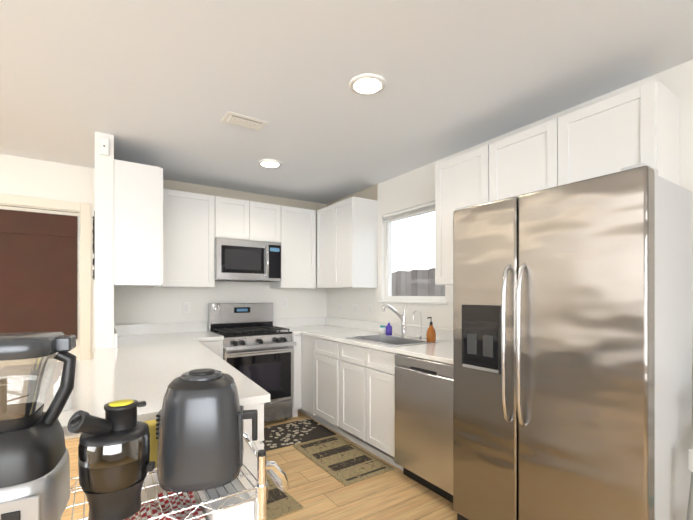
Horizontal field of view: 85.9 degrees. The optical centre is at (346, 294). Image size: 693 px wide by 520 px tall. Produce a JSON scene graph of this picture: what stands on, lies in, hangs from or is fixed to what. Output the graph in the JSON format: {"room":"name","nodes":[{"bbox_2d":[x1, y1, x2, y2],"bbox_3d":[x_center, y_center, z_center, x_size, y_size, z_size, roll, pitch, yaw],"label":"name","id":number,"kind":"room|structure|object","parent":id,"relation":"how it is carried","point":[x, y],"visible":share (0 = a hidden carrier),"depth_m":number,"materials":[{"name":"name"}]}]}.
{"room":"kitchen","nodes":[
{"label":"kitchen","id":0,"kind":"room"},
{"bbox_2d":[80,132,139,358],"bbox_3d":[-1.499,0.070,2.314,0.116,2.460,2.740,0,0,-34],"label":"wall","id":1,"kind":"structure","parent":0,"point":[112,306],"depth_m":2.70,"materials":[{"name":"white paint"}]},
{"bbox_2d":[92,211,94,279],"bbox_3d":[-2.009,-0.370,2.959,0.016,0.500,0.460,0,0,-34],"label":"art","id":2,"kind":"object","parent":1,"relation":"attached to","point":[93,247],"visible":0.94,"depth_m":2.77,"materials":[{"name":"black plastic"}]},
{"bbox_2d":[99,137,108,155],"bbox_3d":[-1.735,-1.060,2.665,0.062,0.120,0.030,0,0,-34],"label":"sensor","id":3,"kind":"object","parent":1,"relation":"attached to","point":[103,146],"visible":1,"depth_m":2.66,"materials":[{"name":"white plastic"}]},
{"bbox_2d":[114,159,162,286],"bbox_3d":[-1.819,-0.529,3.192,0.323,0.914,0.938,0,0,-34],"label":"upper cabinet","id":4,"kind":"object","parent":1,"relation":"attached to","point":[138,224],"visible":0.98,"depth_m":2.80,"materials":[{"name":"white wood"}]},
{"bbox_2d":[0,154,323,330],"bbox_3d":[-2.635,0.070,3.285,5.610,2.460,0.124,0,0,-34],"label":"wall","id":5,"kind":"structure","parent":0,"point":[20,176],"depth_m":3.84,"materials":[{"name":"white paint"}]},
{"bbox_2d":[0,209,76,338],"bbox_3d":[-2.772,-0.151,3.112,0.848,1.102,0.030,0,0,-34],"label":"door blind","id":6,"kind":"object","parent":5,"relation":"attached to","point":[38,272],"visible":0.81,"depth_m":3.19,"materials":[{"name":"brown fabric"}]},
{"bbox_2d":[0,193,90,438],"bbox_3d":[-2.794,0.235,3.144,1.050,2.130,0.162,0,0,-34],"label":"door","id":7,"kind":"structure","parent":5,"relation":"in","point":[81,350],"depth_m":3.36,"materials":[{"name":"beige paint"}]},
{"bbox_2d":[152,189,215,287],"bbox_3d":[-1.625,-0.529,3.690,0.543,0.914,0.323,0,0,-34],"label":"upper cabinet","id":8,"kind":"object","parent":5,"relation":"attached to","point":[195,225],"depth_m":3.58,"materials":[{"name":"white wood"}]},
{"bbox_2d":[183,302,189,313],"bbox_3d":[-1.660,0.140,3.859,0.070,0.115,0.008,0,0,-34],"label":"electrical outlet","id":9,"kind":"object","parent":5,"relation":"attached to","point":[186,307],"visible":1,"depth_m":3.86,"materials":[{"name":"white plastic"}]},
{"bbox_2d":[216,196,255,240],"bbox_3d":[-1.228,-0.777,3.954,0.411,0.418,0.323,0,0,-34],"label":"upper cabinet","id":10,"kind":"object","parent":5,"relation":"attached to","point":[235,218],"depth_m":3.83,"materials":[{"name":"white wood"}]},
{"bbox_2d":[215,238,281,281],"bbox_3d":[-1.081,-0.354,4.001,0.700,0.421,0.406,0,0,-34],"label":"microwave","id":11,"kind":"object","parent":10,"relation":"attached to","point":[236,260],"visible":1,"depth_m":3.86,"materials":[{"name":"silver metal"}]},
{"bbox_2d":[256,202,283,244],"bbox_3d":[-0.982,-0.777,4.118,0.411,0.418,0.323,0,0,-34],"label":"upper cabinet","id":12,"kind":"object","parent":5,"relation":"attached to","point":[269,217],"depth_m":4.03,"materials":[{"name":"white wood"}]},
{"bbox_2d":[270,206,315,288],"bbox_3d":[-0.627,-0.529,4.354,0.443,0.914,0.323,0,0,-34],"label":"upper cabinet","id":13,"kind":"object","parent":5,"relation":"attached to","point":[299,247],"depth_m":4.23,"materials":[{"name":"white wood"}]},
{"bbox_2d":[61,410,456,519],"bbox_3d":[-0.751,1.351,0.463,5.860,0.100,6.910,0,0,-34],"label":"floor","id":14,"kind":"structure","parent":0,"point":[316,491],"depth_m":2.42,"materials":[{"name":"brown wood"}]},
{"bbox_2d":[60,431,288,519],"bbox_3d":[-0.666,0.863,0.934,0.993,0.875,0.393,0,0,-34],"label":"cart","id":15,"kind":"object","parent":14,"relation":"on","point":[274,471],"visible":0.52,"depth_m":1.00,"materials":[{"name":"silver metal"}]},
{"bbox_2d":[0,331,75,519],"bbox_3d":[-0.765,0.303,0.831,0.263,0.422,0.259,0,0,-34],"label":"blender","id":16,"kind":"object","parent":15,"relation":"on","point":[34,470],"visible":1,"depth_m":0.81,"materials":[{"name":"silver metal"}]},
{"bbox_2d":[67,399,154,519],"bbox_3d":[-0.550,0.383,0.879,0.171,0.263,0.144,0,0,-34],"label":"juicer","id":17,"kind":"object","parent":15,"relation":"on","point":[116,465],"visible":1,"depth_m":0.83,"materials":[{"name":"black plastic"}]},
{"bbox_2d":[143,419,157,467],"bbox_3d":[-0.583,0.449,1.121,0.060,0.130,0.050,0,0,-34],"label":"snack box","id":18,"kind":"object","parent":15,"relation":"on","point":[153,439],"visible":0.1,"depth_m":1.10,"materials":[{"name":"yellow cardboard"}]},
{"bbox_2d":[124,492,205,519],"bbox_3d":[-0.507,0.710,1.003,0.205,0.248,0.242,0,0,-34],"label":"cloth","id":19,"kind":"object","parent":15,"relation":"on","point":[165,506],"visible":0.56,"depth_m":1.03,"materials":[{"name":"red fabric"}]},
{"bbox_2d":[156,368,257,491],"bbox_3d":[-0.401,0.366,1.074,0.265,0.297,0.234,0,0,-34],"label":"air fryer","id":20,"kind":"object","parent":15,"relation":"on","point":[202,414],"visible":1,"depth_m":0.97,"materials":[{"name":"grey plastic"}]},
{"bbox_2d":[193,478,254,519],"bbox_3d":[-0.376,0.699,1.109,0.110,0.270,0.290,0,0,-34],"label":"box","id":21,"kind":"object","parent":15,"relation":"on","point":[245,511],"visible":0.46,"depth_m":1.01,"materials":[{"name":"white cardboard"}]},
{"bbox_2d":[141,403,263,519],"bbox_3d":[-1.206,0.859,2.516,0.593,0.882,2.743,0,0,-34],"label":"base cabinet","id":22,"kind":"object","parent":14,"relation":"on","point":[249,460],"visible":0.06,"depth_m":1.42,"materials":[{"name":"white wood"}]},
{"bbox_2d":[0,321,269,435],"bbox_3d":[-1.297,0.351,2.440,1.381,0.130,2.768,0,0,-34],"label":"countertop","id":23,"kind":"structure","parent":22,"relation":"on","point":[149,363],"depth_m":1.89,"materials":[{"name":"white stone"}]},
{"bbox_2d":[54,376,72,410],"bbox_3d":[-0.948,0.315,1.251,0.058,0.140,0.052,0,0,-34],"label":"lotion bottle","id":24,"kind":"object","parent":23,"relation":"on","point":[68,405],"visible":0.29,"depth_m":1.24,"materials":[{"name":"white plastic"}]},
{"bbox_2d":[199,340,222,358],"bbox_3d":[-1.428,0.859,3.636,0.271,0.882,0.633,0,0,-34],"label":"base cabinet","id":25,"kind":"object","parent":14,"relation":"on","point":[215,347],"visible":0.12,"depth_m":3.41,"materials":[{"name":"white wood"}]},
{"bbox_2d":[208,303,295,422],"bbox_3d":[-0.994,0.697,3.870,0.706,1.205,0.703,0,0,-34],"label":"range","id":26,"kind":"object","parent":14,"relation":"on","point":[257,347],"visible":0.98,"depth_m":3.74,"materials":[{"name":"silver metal"}]},
{"bbox_2d":[213,304,219,311],"bbox_3d":[-1.358,0.141,3.907,0.070,0.083,0.038,0,0,-34],"label":"hook","id":27,"kind":"object","parent":26,"relation":"attached to","point":[216,305],"visible":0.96,"depth_m":3.90,"materials":[{"name":"silver metal"}]},
{"bbox_2d":[267,475,302,519],"bbox_3d":[-0.564,1.295,2.470,0.236,0.008,0.686,0,0,-37],"label":"rug","id":28,"kind":"object","parent":14,"relation":"on","point":[280,503],"visible":0.29,"depth_m":2.30,"materials":[{"name":"beige fabric"}]},
{"bbox_2d":[291,334,300,417],"bbox_3d":[-0.683,0.859,4.131,0.097,0.882,0.633,0,0,-34],"label":"base cabinet","id":29,"kind":"object","parent":14,"relation":"on","point":[296,402],"visible":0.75,"depth_m":3.87,"materials":[{"name":"white wood"}]},
{"bbox_2d":[262,418,335,450],"bbox_3d":[-0.527,1.295,3.480,0.696,0.008,0.515,0,0,-33],"label":"area rug","id":30,"kind":"object","parent":14,"relation":"on","point":[288,434],"visible":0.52,"depth_m":3.46,"materials":[{"name":"black fabric"}]},
{"bbox_2d":[293,435,394,485],"bbox_3d":[-0.051,1.295,2.977,0.440,0.008,0.810,0,0,-34],"label":"area rug","id":31,"kind":"object","parent":14,"relation":"on","point":[343,461],"visible":0.96,"depth_m":2.91,"materials":[{"name":"beige fabric"}]},
{"bbox_2d":[298,335,402,470],"bbox_3d":[0.048,0.859,3.729,0.668,0.882,2.113,0,0,-34],"label":"base cabinet","id":32,"kind":"object","parent":14,"relation":"on","point":[347,391],"visible":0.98,"depth_m":3.14,"materials":[{"name":"white wood"}]},
{"bbox_2d":[273,317,452,364],"bbox_3d":[0.165,0.351,3.461,0.769,0.130,2.688,0,0,-34],"label":"countertop","id":33,"kind":"structure","parent":32,"relation":"on","point":[339,330],"depth_m":3.50,"materials":[{"name":"white stone"}]},
{"bbox_2d":[379,325,385,334],"bbox_3d":[0.344,0.340,3.546,0.068,0.090,0.068,0,0,-34],"label":"cup","id":34,"kind":"object","parent":33,"relation":"on","point":[382,329],"visible":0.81,"depth_m":3.52,"materials":[{"name":"white plastic"}]},
{"bbox_2d":[386,321,391,334],"bbox_3d":[0.396,0.317,3.478,0.052,0.135,0.073,0,0,-34],"label":"dish soap","id":35,"kind":"object","parent":33,"relation":"on","point":[388,329],"visible":0.88,"depth_m":3.45,"materials":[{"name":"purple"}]},
{"bbox_2d":[345,334,438,346],"bbox_3d":[0.366,0.478,3.170,0.450,0.197,0.700,0,0,-34],"label":"sink","id":36,"kind":"object","parent":33,"relation":"in","point":[393,340],"visible":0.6,"depth_m":3.32,"materials":[{"name":"silver metal"}]},
{"bbox_2d":[382,303,406,337],"bbox_3d":[0.419,0.228,3.241,0.284,0.302,0.060,0,0,-34],"label":"faucet","id":37,"kind":"object","parent":33,"relation":"on","point":[402,317],"visible":1,"depth_m":3.28,"materials":[{"name":"silver metal"}]},
{"bbox_2d":[413,310,422,339],"bbox_3d":[0.590,0.254,3.113,0.109,0.250,0.046,0,0,-34],"label":"tap","id":38,"kind":"object","parent":33,"relation":"on","point":[421,337],"visible":1,"depth_m":3.12,"materials":[{"name":"silver metal"}]},
{"bbox_2d":[426,317,435,342],"bbox_3d":[0.680,0.282,2.994,0.078,0.206,0.076,0,0,-34],"label":"soap dispenser","id":39,"kind":"object","parent":33,"relation":"on","point":[431,335],"visible":0.98,"depth_m":2.97,"materials":[{"name":"orange plastic"}]},
{"bbox_2d":[395,354,452,502],"bbox_3d":[0.771,0.860,2.594,0.664,0.880,0.572,0,0,-34],"label":"dishwasher","id":40,"kind":"object","parent":14,"relation":"on","point":[423,422],"visible":0.54,"depth_m":2.40,"materials":[{"name":"grey metal"}]},
{"bbox_2d":[453,163,691,519],"bbox_3d":[1.046,0.399,1.869,0.590,1.778,0.904,0,0,-34],"label":"fridge","id":41,"kind":"object","parent":14,"relation":"on","point":[572,351],"visible":1,"depth_m":1.60,"materials":[{"name":"grey metal"}]},
{"bbox_2d":[686,449,692,519],"bbox_3d":[1.584,0.766,1.386,0.448,1.071,0.448,0,0,-34],"label":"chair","id":42,"kind":"object","parent":14,"relation":"on","point":[690,499],"visible":1,"depth_m":1.43,"materials":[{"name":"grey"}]},
{"bbox_2d":[0,0,692,203],"bbox_3d":[-0.751,-1.209,0.462,5.860,0.100,6.910,0,0,-34],"label":"ceiling","id":43,"kind":"structure","parent":0,"point":[166,85],"depth_m":1.97,"materials":[{"name":"white paint"}]},
{"bbox_2d":[221,111,267,130],"bbox_3d":[-0.680,-1.150,2.486,0.270,0.017,0.160,0,0,-34],"label":"ceiling vent","id":44,"kind":"object","parent":43,"relation":"in","point":[230,117],"visible":1,"depth_m":2.47,"materials":[{"name":"white metal"}]},
{"bbox_2d":[258,159,280,167],"bbox_3d":[-0.677,-1.154,3.292,0.200,0.011,0.200,0,0,-34],"label":"recessed light","id":45,"kind":"object","parent":43,"relation":"in","point":[267,163],"visible":1,"depth_m":3.27,"materials":[{"name":"white plastic"}]},
{"bbox_2d":[349,74,385,94],"bbox_3d":[0.116,-1.153,2.054,0.200,0.011,0.200,0,0,-34],"label":"recessed light","id":46,"kind":"object","parent":43,"relation":"in","point":[367,84],"visible":1,"depth_m":2.04,"materials":[{"name":"white plastic"}]},
{"bbox_2d":[324,60,692,448],"bbox_3d":[1.637,0.070,2.052,0.123,2.460,6.910,0,0,-34],"label":"wall","id":47,"kind":"structure","parent":0,"point":[416,187],"depth_m":3.38,"materials":[{"name":"white paint"}]},
{"bbox_2d":[317,197,377,288],"bbox_3d":[-0.016,-0.529,4.135,0.323,0.914,0.751,0,0,-34],"label":"upper cabinet","id":48,"kind":"object","parent":47,"relation":"attached to","point":[347,242],"visible":1,"depth_m":3.88,"materials":[{"name":"white wood"}]},
{"bbox_2d":[352,304,357,314],"bbox_3d":[0.097,0.170,4.252,0.008,0.115,0.116,0,0,-34],"label":"light switch","id":49,"kind":"object","parent":47,"relation":"attached to","point":[354,308],"visible":1,"depth_m":4.24,"materials":[{"name":"white plastic"}]},
{"bbox_2d":[368,305,372,315],"bbox_3d":[0.258,0.170,4.011,0.008,0.115,0.070,0,0,-34],"label":"light switch","id":50,"kind":"object","parent":47,"relation":"attached to","point":[370,310],"visible":1,"depth_m":4.00,"materials":[{"name":"white plastic"}]},
{"bbox_2d":[378,212,447,303],"bbox_3d":[0.631,-0.368,3.521,0.120,0.900,0.910,0,0,-34],"label":"window","id":51,"kind":"structure","parent":47,"relation":"in","point":[432,299],"depth_m":3.71,"materials":[{"name":"white plastic"}]},
{"bbox_2d":[383,201,434,278],"bbox_3d":[0.621,-0.489,3.513,0.036,0.657,0.830,0,0,-34],"label":"window blind","id":52,"kind":"object","parent":51,"relation":"attached to","point":[412,211],"visible":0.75,"depth_m":3.53,"materials":[{"name":"white plastic"}]},
{"bbox_2d":[435,145,486,284],"bbox_3d":[0.930,-0.529,2.712,0.323,0.914,0.466,0,0,-34],"label":"upper cabinet","id":53,"kind":"object","parent":47,"relation":"attached to","point":[461,180],"depth_m":2.69,"materials":[{"name":"white wood"}]},
{"bbox_2d":[487,123,542,202],"bbox_3d":[1.197,-0.760,2.311,0.323,0.451,0.497,0,0,-34],"label":"upper cabinet","id":54,"kind":"object","parent":47,"relation":"attached to","point":[515,161],"depth_m":2.27,"materials":[{"name":"white wood"}]},
{"bbox_2d":[543,80,679,189],"bbox_3d":[1.408,-0.760,1.994,0.323,0.451,0.496,0,0,-34],"label":"upper cabinet","id":55,"kind":"object","parent":47,"relation":"attached to","point":[640,124],"depth_m":1.85,"materials":[{"name":"white wood"}]},
{"label":"outside","id":56,"kind":"structure","parent":0,"visible":0},
{"bbox_2d":[392,268,444,300],"bbox_3d":[1.474,0.595,4.520,2.320,2.110,8.000,0,0,-34],"label":"fence","id":57,"kind":"object","parent":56,"point":[411,278],"depth_m":6.83,"materials":[{"name":"grey wood"}]}
]}

